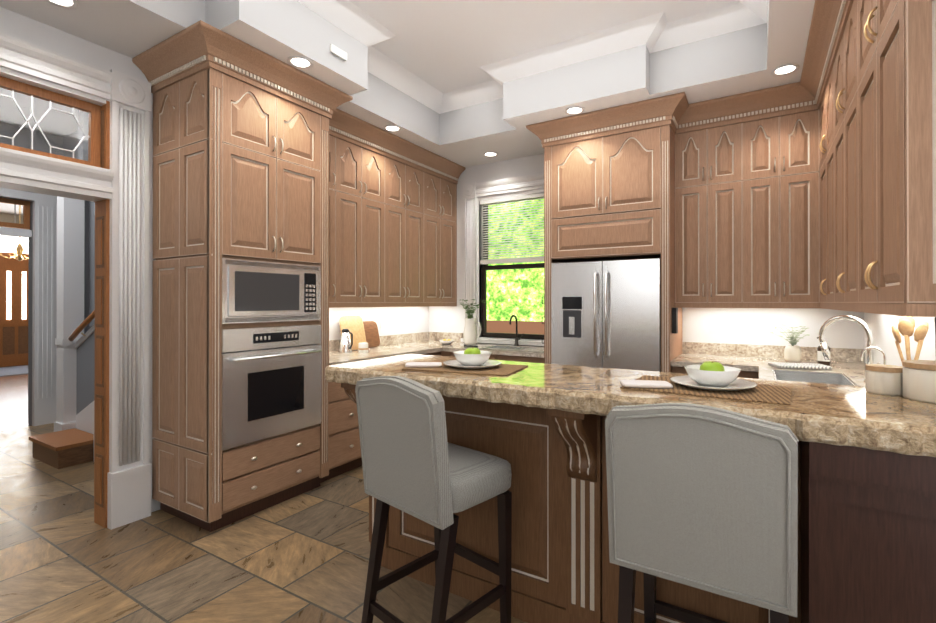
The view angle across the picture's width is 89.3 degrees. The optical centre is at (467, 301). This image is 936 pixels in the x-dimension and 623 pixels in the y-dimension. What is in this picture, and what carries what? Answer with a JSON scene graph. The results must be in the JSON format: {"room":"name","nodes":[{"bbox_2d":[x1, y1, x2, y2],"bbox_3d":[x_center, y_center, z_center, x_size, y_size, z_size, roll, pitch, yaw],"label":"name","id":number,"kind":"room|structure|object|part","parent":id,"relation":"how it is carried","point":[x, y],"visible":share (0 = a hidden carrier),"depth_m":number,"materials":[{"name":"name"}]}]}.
{"room":"kitchen","nodes":[
{"label":"kitchen","id":0,"kind":"room"},
{"bbox_2d":[0,122,61,424],"bbox_3d":[-4.706,-0.264,5.643,0.120,3.300,4.170,0,0,32],"label":"wall","id":1,"kind":"structure","parent":0,"point":[4,130],"depth_m":5.31,"materials":[{"name":"grey paint"}]},
{"bbox_2d":[0,235,28,366],"bbox_3d":[-9.823,-0.051,10.409,0.089,2.900,2.000,0,0,32],"label":"front door","id":2,"kind":"structure","parent":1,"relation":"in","point":[14,272],"depth_m":10.28,"materials":[{"name":"orange wood"}]},
{"bbox_2d":[0,197,29,229],"bbox_3d":[-5.190,-0.961,4.856,0.040,0.310,1.060,0,0,32],"label":"transom window","id":3,"kind":"structure","parent":1,"relation":"in","point":[26,214],"depth_m":5.21,"materials":[{"name":"orange wood"}]},
{"bbox_2d":[0,88,77,214],"bbox_3d":[-6.250,-1.961,6.566,10.448,0.100,5.620,0,0,32],"label":"ceiling","id":4,"kind":"structure","parent":0,"point":[53,124],"depth_m":4.89,"materials":[{"name":"white"}]},
{"bbox_2d":[0,237,28,260],"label":"chandelier","id":5,"kind":"object","parent":4,"relation":"hanging from","point":[19,251],"depth_m":8.68,"materials":[{"name":"gold metal"}]},
{"bbox_2d":[19,205,20,223],"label":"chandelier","id":6,"kind":"object","parent":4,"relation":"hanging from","point":[19,205],"depth_m":8.71,"materials":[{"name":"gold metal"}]},
{"bbox_2d":[62,135,66,156],"bbox_3d":[-4.113,-0.265,5.214,1.340,3.300,0.120,0,0,32],"label":"wall","id":7,"kind":"structure","parent":0,"point":[63,146],"depth_m":5.50,"materials":[{"name":"grey paint"}]},
{"bbox_2d":[67,110,94,414],"bbox_3d":[-2.881,-0.268,4.117,2.148,3.300,0.240,0,0,32],"label":"wall","id":8,"kind":"structure","parent":0,"point":[89,270],"depth_m":4.58,"materials":[{"name":"grey paint"}]},
{"bbox_2d":[0,188,93,460],"bbox_3d":[-4.200,0.032,4.287,2.320,2.700,1.549,0,0,32],"label":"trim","id":9,"kind":"structure","parent":8,"relation":"attached to","point":[58,276],"depth_m":5.08,"materials":[{"name":"white paint"}]},
{"bbox_2d":[68,310,94,340],"bbox_3d":[-3.471,0.209,4.300,0.609,0.324,0.057,0,0,32],"label":"stair handrail","id":10,"kind":"object","parent":8,"relation":"attached to","point":[82,326],"visible":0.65,"depth_m":4.30,"materials":[{"name":"orange wood"}]},
{"bbox_2d":[75,324,94,348],"bbox_3d":[-3.437,0.278,4.349,0.635,0.348,0.065,0,0,32],"label":"trim","id":11,"kind":"structure","parent":8,"relation":"on","point":[82,339],"depth_m":4.37,"materials":[{"name":"white wood"}]},
{"bbox_2d":[0,7,428,511],"bbox_3d":[-2.360,-0.302,2.765,0.150,3.360,7.280,0,0,32],"label":"wall","id":12,"kind":"structure","parent":0,"point":[403,320],"depth_m":3.09,"materials":[{"name":"white paint"}]},
{"bbox_2d":[0,76,100,166],"bbox_3d":[-2.506,-0.997,2.534,0.035,0.406,0.902,0,0,32],"label":"transom window","id":13,"kind":"structure","parent":12,"relation":"in","point":[94,131],"depth_m":2.73,"materials":[{"name":"orange wood"}]},
{"bbox_2d":[0,32,151,529],"bbox_3d":[-3.140,-0.018,1.438,0.218,2.785,3.903,0,0,32],"label":"door frame","id":14,"kind":"structure","parent":12,"relation":"attached to","point":[114,187],"depth_m":2.91,"materials":[{"name":"white painted wood"},{"name":"orange oak"}]},
{"bbox_2d":[132,20,339,307],"bbox_3d":[-1.534,-0.759,3.221,0.776,1.556,1.000,0,0,32],"label":"upper cabinet","id":15,"kind":"object","parent":12,"relation":"attached to","point":[259,155],"depth_m":2.99,"materials":[{"name":"brown wood"}]},
{"bbox_2d":[222,258,320,323],"bbox_3d":[-1.463,-0.060,3.258,0.483,0.394,0.746,0,0,32],"label":"microwave","id":16,"kind":"object","parent":15,"relation":"in","point":[253,291],"visible":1,"depth_m":3.08,"materials":[{"name":"silver metal"}]},
{"bbox_2d":[380,317,384,327],"bbox_3d":[-0.899,0.227,4.988,0.006,0.115,0.070,0,0,32],"label":"electrical outlet","id":17,"kind":"object","parent":12,"relation":"attached to","point":[382,322],"visible":1,"depth_m":4.98,"materials":[{"name":"white plastic"}]},
{"bbox_2d":[340,91,465,306],"bbox_3d":[-0.705,-0.755,4.571,0.776,1.556,2.168,0,0,32],"label":"cabinet","id":18,"kind":"object","parent":12,"relation":"attached to","point":[398,197],"depth_m":4.53,"materials":[{"name":"brown wood"}]},
{"bbox_2d":[0,365,527,622],"bbox_3d":[-4.906,1.408,4.482,14.710,0.050,7.550,0,0,32],"label":"floor","id":19,"kind":"structure","parent":0,"point":[300,558],"depth_m":2.53,"materials":[{"name":"tile"}]},
{"bbox_2d":[0,365,27,376],"bbox_3d":[-8.967,1.393,9.821,1.600,0.008,1.700,0,0,32],"label":"rug","id":20,"kind":"object","parent":19,"relation":"on","point":[13,370],"visible":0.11,"depth_m":9.50,"materials":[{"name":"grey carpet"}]},
{"bbox_2d":[29,428,93,468],"bbox_3d":[-3.506,1.197,4.226,0.605,0.370,0.458,0,0,32],"label":"stair steps","id":21,"kind":"structure","parent":19,"relation":"on","point":[65,448],"depth_m":4.04,"materials":[{"name":"brown wood"}]},
{"bbox_2d":[268,356,361,487],"bbox_3d":[-1.196,0.941,3.919,0.616,0.879,0.510,0,0,32],"label":"base cabinet","id":22,"kind":"object","parent":19,"relation":"on","point":[329,449],"depth_m":3.49,"materials":[{"name":"brown wood"}]},
{"bbox_2d":[222,325,321,450],"bbox_3d":[-1.496,0.531,3.276,0.666,0.721,0.746,0,0,32],"label":"wall oven","id":23,"kind":"object","parent":22,"relation":"in","point":[271,381],"visible":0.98,"depth_m":3.08,"materials":[{"name":"silver metal"}]},
{"bbox_2d":[421,351,443,355],"bbox_3d":[-0.663,0.944,4.788,0.616,0.879,0.509,0,0,32],"label":"base cabinet","id":24,"kind":"object","parent":19,"relation":"on","point":[441,353],"depth_m":4.79,"materials":[{"name":"brown wood"}]},
{"bbox_2d":[329,332,463,364],"bbox_3d":[-0.737,0.433,4.599,0.690,0.139,2.146,0,0,32],"label":"countertop","id":25,"kind":"structure","parent":24,"relation":"on","point":[420,343],"depth_m":4.75,"materials":[{"name":"stone"}]},
{"bbox_2d":[339,329,352,352],"bbox_3d":[-1.087,0.354,4.246,0.144,0.215,0.116,0,0,32],"label":"carafe","id":26,"kind":"object","parent":25,"relation":"on","point":[346,343],"visible":1,"depth_m":4.22,"materials":[{"name":"silver metal"}]},
{"bbox_2d":[339,316,365,349],"bbox_3d":[-1.086,0.298,4.481,0.086,0.322,0.300,0,0,32],"label":"cutting board","id":27,"kind":"object","parent":25,"relation":"on","point":[354,325],"visible":0.62,"depth_m":4.49,"materials":[{"name":"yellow wood"}]},
{"bbox_2d":[358,342,368,352],"bbox_3d":[-0.938,0.417,4.248,0.091,0.090,0.091,0,0,32],"label":"canister","id":28,"kind":"object","parent":25,"relation":"on","point":[363,347],"visible":1,"depth_m":4.21,"materials":[{"name":"white ceramic"}]},
{"bbox_2d":[363,321,379,347],"bbox_3d":[-1.005,0.328,4.666,0.073,0.263,0.360,0,0,32],"label":"cutting board","id":29,"kind":"object","parent":25,"relation":"on","point":[372,334],"visible":0.54,"depth_m":4.72,"materials":[{"name":"brown wood"}]},
{"bbox_2d":[439,339,453,343],"bbox_3d":[-0.232,0.442,5.130,0.160,0.045,0.160,0,0,32],"label":"lemon bowl","id":30,"kind":"object","parent":25,"relation":"on","point":[450,341],"visible":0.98,"depth_m":5.07,"materials":[{"name":"white ceramic"}]},
{"bbox_2d":[463,318,481,344],"bbox_3d":[0.054,0.324,5.072,0.219,0.280,0.150,0,0,32],"label":"pitcher","id":31,"kind":"object","parent":25,"relation":"on","point":[470,336],"visible":1,"depth_m":5.03,"materials":[{"name":"white ceramic"}]},
{"bbox_2d":[460,299,485,318],"bbox_3d":[0.026,0.096,5.102,0.332,0.236,0.294,0,0,32],"label":"potted plant","id":32,"kind":"object","parent":31,"relation":"in","point":[470,316],"visible":0.96,"depth_m":5.09,"materials":[{"name":"green plant"}]},
{"bbox_2d":[355,376,511,622],"bbox_3d":[-0.130,0.829,1.918,0.470,1.094,0.478,0,0,44],"label":"bar stool","id":33,"kind":"object","parent":19,"relation":"on","point":[415,463],"visible":1,"depth_m":1.78,"materials":[{"name":"fabric"}]},
{"bbox_2d":[389,395,764,622],"bbox_3d":[0.487,0.938,2.469,1.750,0.878,0.620,0,0,32],"label":"base cabinet","id":34,"kind":"object","parent":19,"relation":"on","point":[557,458],"depth_m":1.98,"materials":[{"name":"brown wood"}]},
{"bbox_2d":[551,258,660,371],"bbox_3d":[1.269,0.526,4.163,0.886,1.712,0.767,0,0,32],"label":"refrigerator","id":35,"kind":"object","parent":19,"relation":"on","point":[605,314],"visible":0.58,"depth_m":3.86,"materials":[{"name":"grey metal"}]},
{"bbox_2d":[605,403,798,622],"bbox_3d":[0.717,0.828,1.455,0.472,1.094,0.480,0,0,32],"label":"bar stool","id":36,"kind":"object","parent":19,"relation":"on","point":[703,497],"visible":1,"depth_m":1.27,"materials":[{"name":"fabric"}]},
{"bbox_2d":[669,364,758,378],"bbox_3d":[2.000,0.941,3.815,0.580,0.879,0.618,0,0,32],"label":"base cabinet","id":37,"kind":"object","parent":19,"relation":"on","point":[673,369],"depth_m":3.46,"materials":[{"name":"brown wood"}]},
{"bbox_2d":[445,343,543,357],"bbox_3d":[0.399,0.483,4.763,1.075,0.039,0.677,0,0,32],"label":"countertop","id":38,"kind":"structure","parent":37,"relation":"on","point":[526,352],"depth_m":4.55,"materials":[{"name":"stone"}]},
{"bbox_2d":[485,346,528,349],"bbox_3d":[0.397,0.553,4.778,0.394,0.171,0.294,0,0,32],"label":"prep sink","id":39,"kind":"object","parent":38,"relation":"in","point":[508,347],"visible":0.08,"depth_m":4.92,"materials":[{"name":"silver metal"}]},
{"bbox_2d":[509,315,523,345],"bbox_3d":[0.502,0.301,4.887,0.114,0.324,0.183,0,0,32],"label":"faucet","id":40,"kind":"object","parent":38,"relation":"on","point":[516,337],"visible":1,"depth_m":4.95,"materials":[{"name":"brown metal"}]},
{"bbox_2d":[525,345,543,347],"bbox_3d":[0.721,0.483,4.591,0.348,0.039,0.270,0,0,32],"label":"countertop","id":41,"kind":"structure","parent":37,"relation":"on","point":[530,346],"depth_m":4.86,"materials":[{"name":"stone"}]},
{"bbox_2d":[671,342,752,370],"bbox_3d":[1.974,0.431,3.788,0.561,0.139,0.692,0,0,32],"label":"countertop","id":42,"kind":"structure","parent":37,"relation":"on","point":[693,353],"depth_m":3.96,"materials":[{"name":"stone"}]},
{"bbox_2d":[749,345,865,385],"bbox_3d":[2.195,0.428,2.948,0.694,0.139,1.892,0,0,32],"label":"countertop","id":43,"kind":"structure","parent":37,"relation":"on","point":[848,364],"depth_m":3.58,"materials":[{"name":"stone"}]},
{"bbox_2d":[784,345,801,362],"bbox_3d":[2.451,0.398,3.576,0.110,0.125,0.110,0,0,32],"label":"vase","id":44,"kind":"object","parent":43,"relation":"on","point":[792,354],"visible":0.92,"depth_m":3.54,"materials":[{"name":"beige ceramic"}]},
{"bbox_2d":[770,324,808,345],"bbox_3d":[2.430,0.265,3.586,0.247,0.172,0.291,0,0,32],"label":"potted plant","id":45,"kind":"object","parent":44,"relation":"in","point":[793,342],"visible":1,"depth_m":3.56,"materials":[{"name":"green plant"}]},
{"bbox_2d":[768,362,831,368],"bbox_3d":[2.306,0.448,3.301,0.340,0.022,0.200,0,0,11],"label":"dish towel","id":46,"kind":"object","parent":43,"relation":"on","point":[799,365],"visible":1,"depth_m":3.23,"materials":[{"name":"white fabric"}]},
{"bbox_2d":[773,370,855,385],"bbox_3d":[2.091,0.568,2.893,0.374,0.211,0.534,0,0,32],"label":"sink","id":47,"kind":"object","parent":43,"relation":"in","point":[816,377],"visible":0.06,"depth_m":3.10,"materials":[{"name":"silver metal"}]},
{"bbox_2d":[817,337,830,365],"bbox_3d":[2.562,0.360,3.414,0.080,0.200,0.078,0,0,32],"label":"soap bottle","id":48,"kind":"object","parent":43,"relation":"on","point":[821,359],"visible":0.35,"depth_m":3.39,"materials":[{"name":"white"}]},
{"bbox_2d":[819,315,879,382],"bbox_3d":[2.171,0.268,2.705,0.257,0.377,0.211,0,0,32],"label":"faucet","id":49,"kind":"object","parent":43,"relation":"on","point":[824,346],"visible":0.75,"depth_m":2.74,"materials":[{"name":"silver metal"}]},
{"bbox_2d":[860,346,885,364],"bbox_3d":[2.135,0.347,2.486,0.114,0.220,0.048,0,0,32],"label":"filter faucet","id":50,"kind":"object","parent":43,"relation":"on","point":[873,347],"visible":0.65,"depth_m":2.49,"materials":[{"name":"silver metal"}]},
{"bbox_3d":[1.929,0.386,2.066,0.120,0.140,0.120,0,0,32],"label":"utensil crock","id":51,"kind":"object","parent":43,"relation":"on","visible":0},
{"bbox_2d":[891,316,928,361],"bbox_3d":[1.930,0.248,2.068,0.122,0.386,0.120,0,0,32],"label":"wooden spoons","id":52,"kind":"object","parent":51,"relation":"in","point":[906,326],"visible":0.75,"depth_m":2.04,"materials":[{"name":"brown wood"}]},
{"bbox_2d":[797,440,935,622],"bbox_3d":[1.251,0.880,1.278,0.558,0.988,0.290,0,0,32],"label":"base cabinet","id":53,"kind":"object","parent":19,"relation":"on","point":[866,535],"depth_m":1.26,"materials":[{"name":"brown wood"}]},
{"bbox_2d":[325,354,935,456],"bbox_3d":[0.521,0.348,1.907,2.457,0.074,0.664,0,0,32],"label":"countertop","id":54,"kind":"structure","parent":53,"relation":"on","point":[845,415],"depth_m":1.59,"materials":[{"name":"stone"}]},
{"bbox_2d":[402,360,527,375],"bbox_3d":[-0.007,0.309,2.210,0.500,0.005,0.330,0,0,23],"label":"placemat","id":55,"kind":"object","parent":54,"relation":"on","point":[504,370],"visible":0.71,"depth_m":2.12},
{"bbox_2d":[405,362,441,366],"bbox_3d":[-0.209,0.299,2.235,0.170,0.014,0.100,0,0,-3],"label":"napkin","id":56,"kind":"object","parent":55,"relation":"on","point":[423,364],"visible":1,"depth_m":2.19,"materials":[{"name":"white fabric"}]},
{"bbox_2d":[443,360,501,368],"bbox_3d":[0.021,0.296,2.217,0.274,0.020,0.274,0,0,32],"label":"plate","id":57,"kind":"object","parent":55,"relation":"on","point":[457,364],"visible":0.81,"depth_m":2.20,"materials":[{"name":"white ceramic"}]},
{"bbox_2d":[453,350,491,365],"bbox_3d":[0.021,0.268,2.217,0.180,0.060,0.180,0,0,32],"label":"bowl","id":58,"kind":"object","parent":57,"relation":"on","point":[462,358],"visible":1,"depth_m":2.16,"materials":[{"name":"white ceramic"}]},
{"bbox_2d":[464,348,480,353],"bbox_3d":[0.021,0.250,2.217,0.082,0.081,0.082,0,0,32],"label":"apple","id":59,"kind":"object","parent":58,"relation":"in","point":[472,351],"visible":0.52,"depth_m":2.19,"materials":[{"name":"green food"}]},
{"bbox_2d":[620,375,790,405],"bbox_3d":[0.840,0.307,1.679,0.500,0.005,0.330,0,0,35],"label":"placemat","id":60,"kind":"object","parent":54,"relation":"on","point":[770,394],"visible":0.71,"depth_m":1.58,"materials":[{"name":"brown wicker"}]},
{"bbox_2d":[620,380,672,387],"bbox_3d":[0.638,0.297,1.703,0.170,0.014,0.100,0,0,9],"label":"napkin","id":61,"kind":"object","parent":60,"relation":"on","point":[645,384],"visible":1,"depth_m":1.67,"materials":[{"name":"white fabric"}]},
{"bbox_2d":[670,375,756,390],"bbox_3d":[0.868,0.294,1.685,0.274,0.020,0.274,0,0,32],"label":"plate","id":62,"kind":"object","parent":60,"relation":"on","point":[735,385],"visible":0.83,"depth_m":1.66,"materials":[{"name":"white ceramic"}]},
{"bbox_2d":[684,365,740,386],"bbox_3d":[0.868,0.267,1.685,0.180,0.060,0.180,0,0,32],"label":"bowl","id":63,"kind":"object","parent":62,"relation":"on","point":[726,377],"visible":0.94,"depth_m":1.63,"materials":[{"name":"white ceramic"}]},
{"bbox_2d":[700,360,724,370],"bbox_3d":[0.868,0.249,1.685,0.082,0.081,0.082,0,0,32],"label":"apple","id":64,"kind":"object","parent":63,"relation":"in","point":[712,366],"visible":0.56,"depth_m":1.66,"materials":[{"name":"green food"}]},
{"bbox_2d":[865,364,902,395],"bbox_3d":[1.408,0.264,1.600,0.103,0.091,0.102,0,0,32],"label":"medium canister","id":65,"kind":"object","parent":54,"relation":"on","point":[882,379],"visible":0.94,"depth_m":1.56,"materials":[{"name":"beige ceramic"}]},
{"bbox_2d":[902,360,935,403],"bbox_3d":[1.470,0.251,1.480,0.168,0.116,0.167,0,0,32],"label":"canister","id":66,"kind":"object","parent":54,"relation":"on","point":[919,380],"visible":1,"depth_m":1.46,"materials":[{"name":"beige ceramic"}]},
{"bbox_2d":[934,317,935,349],"bbox_3d":[1.668,0.182,1.584,0.150,0.255,0.039,0,0,32],"label":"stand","id":67,"kind":"object","parent":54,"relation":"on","point":[935,331],"visible":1,"depth_m":1.63,"materials":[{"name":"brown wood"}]},
{"bbox_2d":[0,0,814,166],"bbox_3d":[-0.566,-1.815,1.668,4.360,0.540,7.280,0,0,32],"label":"ceiling","id":68,"kind":"structure","parent":0,"point":[466,83],"depth_m":3.38,"materials":[{"name":"white paint"}]},
{"bbox_2d":[44,0,78,8],"bbox_3d":[-2.082,-1.537,2.410,0.160,0.008,0.160,0,0,32],"label":"recessed light","id":69,"kind":"object","parent":68,"relation":"in","point":[69,4],"visible":0.94,"depth_m":2.45,"materials":[{"name":"white"}]},
{"bbox_2d":[287,56,312,68],"bbox_3d":[-1.079,-1.535,3.050,0.160,0.008,0.160,0,0,32],"label":"recessed light","id":70,"kind":"object","parent":68,"relation":"in","point":[299,62],"visible":1,"depth_m":3.05,"materials":[{"name":"white"}]},
{"bbox_2d":[330,44,346,60],"bbox_3d":[-0.873,-1.676,3.193,0.019,0.050,0.140,0,0,32],"label":"detector","id":71,"kind":"object","parent":68,"relation":"attached to","point":[338,52],"visible":0.86,"depth_m":3.18,"materials":[{"name":"white plastic"}]},
{"bbox_2d":[383,125,401,131],"bbox_3d":[-0.671,-1.532,4.207,0.160,0.008,0.160,0,0,32],"label":"recessed light","id":72,"kind":"object","parent":68,"relation":"in","point":[391,128],"visible":1,"depth_m":4.21,"materials":[{"name":"white"}]},
{"bbox_2d":[483,152,497,156],"bbox_3d":[0.236,-1.530,4.942,0.160,0.008,0.160,0,0,32],"label":"recessed light","id":73,"kind":"object","parent":68,"relation":"in","point":[490,154],"visible":0.98,"depth_m":4.95,"materials":[{"name":"white"}]},
{"bbox_2d":[565,106,584,114],"bbox_3d":[0.858,-1.533,3.814,0.160,0.008,0.160,0,0,32],"label":"recessed light","id":74,"kind":"object","parent":68,"relation":"in","point":[575,110],"visible":1,"depth_m":3.81,"materials":[{"name":"white"}]},
{"bbox_2d":[771,64,799,75],"bbox_3d":[2.106,-1.535,3.148,0.160,0.008,0.160,0,0,32],"label":"recessed light","id":75,"kind":"object","parent":68,"relation":"in","point":[786,69],"visible":1,"depth_m":3.15,"materials":[{"name":"white"}]},
{"bbox_2d":[429,154,863,348],"bbox_3d":[1.363,-0.297,4.663,4.210,3.360,0.150,0,0,32],"label":"wall","id":76,"kind":"structure","parent":0,"point":[752,326],"depth_m":4.07,"materials":[{"name":"white paint"}]},
{"bbox_2d":[461,173,543,345],"bbox_3d":[0.514,-0.438,5.143,1.270,1.795,0.220,0,0,32],"label":"window","id":77,"kind":"structure","parent":76,"relation":"in","point":[472,192],"depth_m":5.33,"materials":[{"name":"white wood"}]},
{"bbox_2d":[480,193,543,264],"bbox_3d":[0.504,-0.773,5.129,0.848,0.716,0.040,0,0,32],"label":"window blind","id":78,"kind":"object","parent":77,"relation":"attached to","point":[522,198],"visible":0.75,"depth_m":5.13,"materials":[{"name":"white"}]},
{"bbox_3d":[0.536,-0.365,5.179,0.856,1.536,0.075,0,0,32],"label":"window sash","id":79,"kind":"part","parent":77,"relation":"part of","materials":[{"name":"clear glass"}]},
{"bbox_2d":[549,100,672,303],"bbox_3d":[1.294,-0.756,4.208,0.896,1.556,0.695,0,0,32],"label":"upper cabinet","id":80,"kind":"object","parent":76,"relation":"attached to","point":[611,173],"depth_m":3.86,"materials":[{"name":"brown wood"}]},
{"bbox_2d":[672,308,677,332],"bbox_3d":[1.628,0.151,3.730,0.033,0.200,0.080,0,0,32],"label":"wall phone","id":81,"kind":"object","parent":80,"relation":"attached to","point":[674,320],"visible":1,"depth_m":3.70,"materials":[{"name":"black plastic"}]},
{"bbox_2d":[673,100,732,303],"bbox_3d":[2.025,-0.757,3.904,0.530,1.556,0.448,0,0,32],"label":"upper cabinet","id":82,"kind":"object","parent":76,"relation":"attached to","point":[702,242],"depth_m":3.74,"materials":[{"name":"brown wood"}]},
{"bbox_2d":[729,80,808,307],"bbox_3d":[2.374,-0.758,3.656,0.551,1.556,0.504,0,0,32],"label":"upper cabinet","id":83,"kind":"object","parent":76,"relation":"attached to","point":[769,128],"depth_m":3.50,"materials":[{"name":"brown wood"}]},
{"bbox_2d":[864,313,935,365],"bbox_3d":[1.188,-0.308,0.498,0.150,3.360,7.130,0,0,32],"label":"wall","id":84,"kind":"structure","parent":0,"point":[880,326],"depth_m":2.84,"materials":[{"name":"white paint"}]},
{"bbox_2d":[809,24,832,307],"bbox_3d":[2.388,-0.760,2.949,0.364,1.556,0.839,0,0,32],"label":"upper cabinet","id":85,"kind":"object","parent":84,"relation":"attached to","point":[815,187],"depth_m":3.15,"materials":[{"name":"brown wood"}]},
{"bbox_2d":[833,0,852,307],"bbox_3d":[2.022,-0.761,2.300,0.308,1.556,0.877,0,0,32],"label":"upper cabinet","id":86,"kind":"object","parent":84,"relation":"attached to","point":[842,238],"depth_m":2.44,"materials":[{"name":"brown wood"}]},
{"bbox_2d":[849,0,935,311],"bbox_3d":[1.632,-0.763,1.665,0.308,1.556,0.839,0,0,32],"label":"upper cabinet","id":87,"kind":"object","parent":84,"relation":"attached to","point":[892,43],"depth_m":1.52,"materials":[{"name":"brown wood"}]},
{"label":"outside","id":88,"kind":"structure","parent":0,"visible":0},
{"bbox_2d":[487,199,543,334],"bbox_3d":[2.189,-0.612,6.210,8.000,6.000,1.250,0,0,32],"label":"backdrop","id":89,"kind":"structure","parent":88,"point":[518,294],"depth_m":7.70,"materials":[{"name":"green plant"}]}
]}

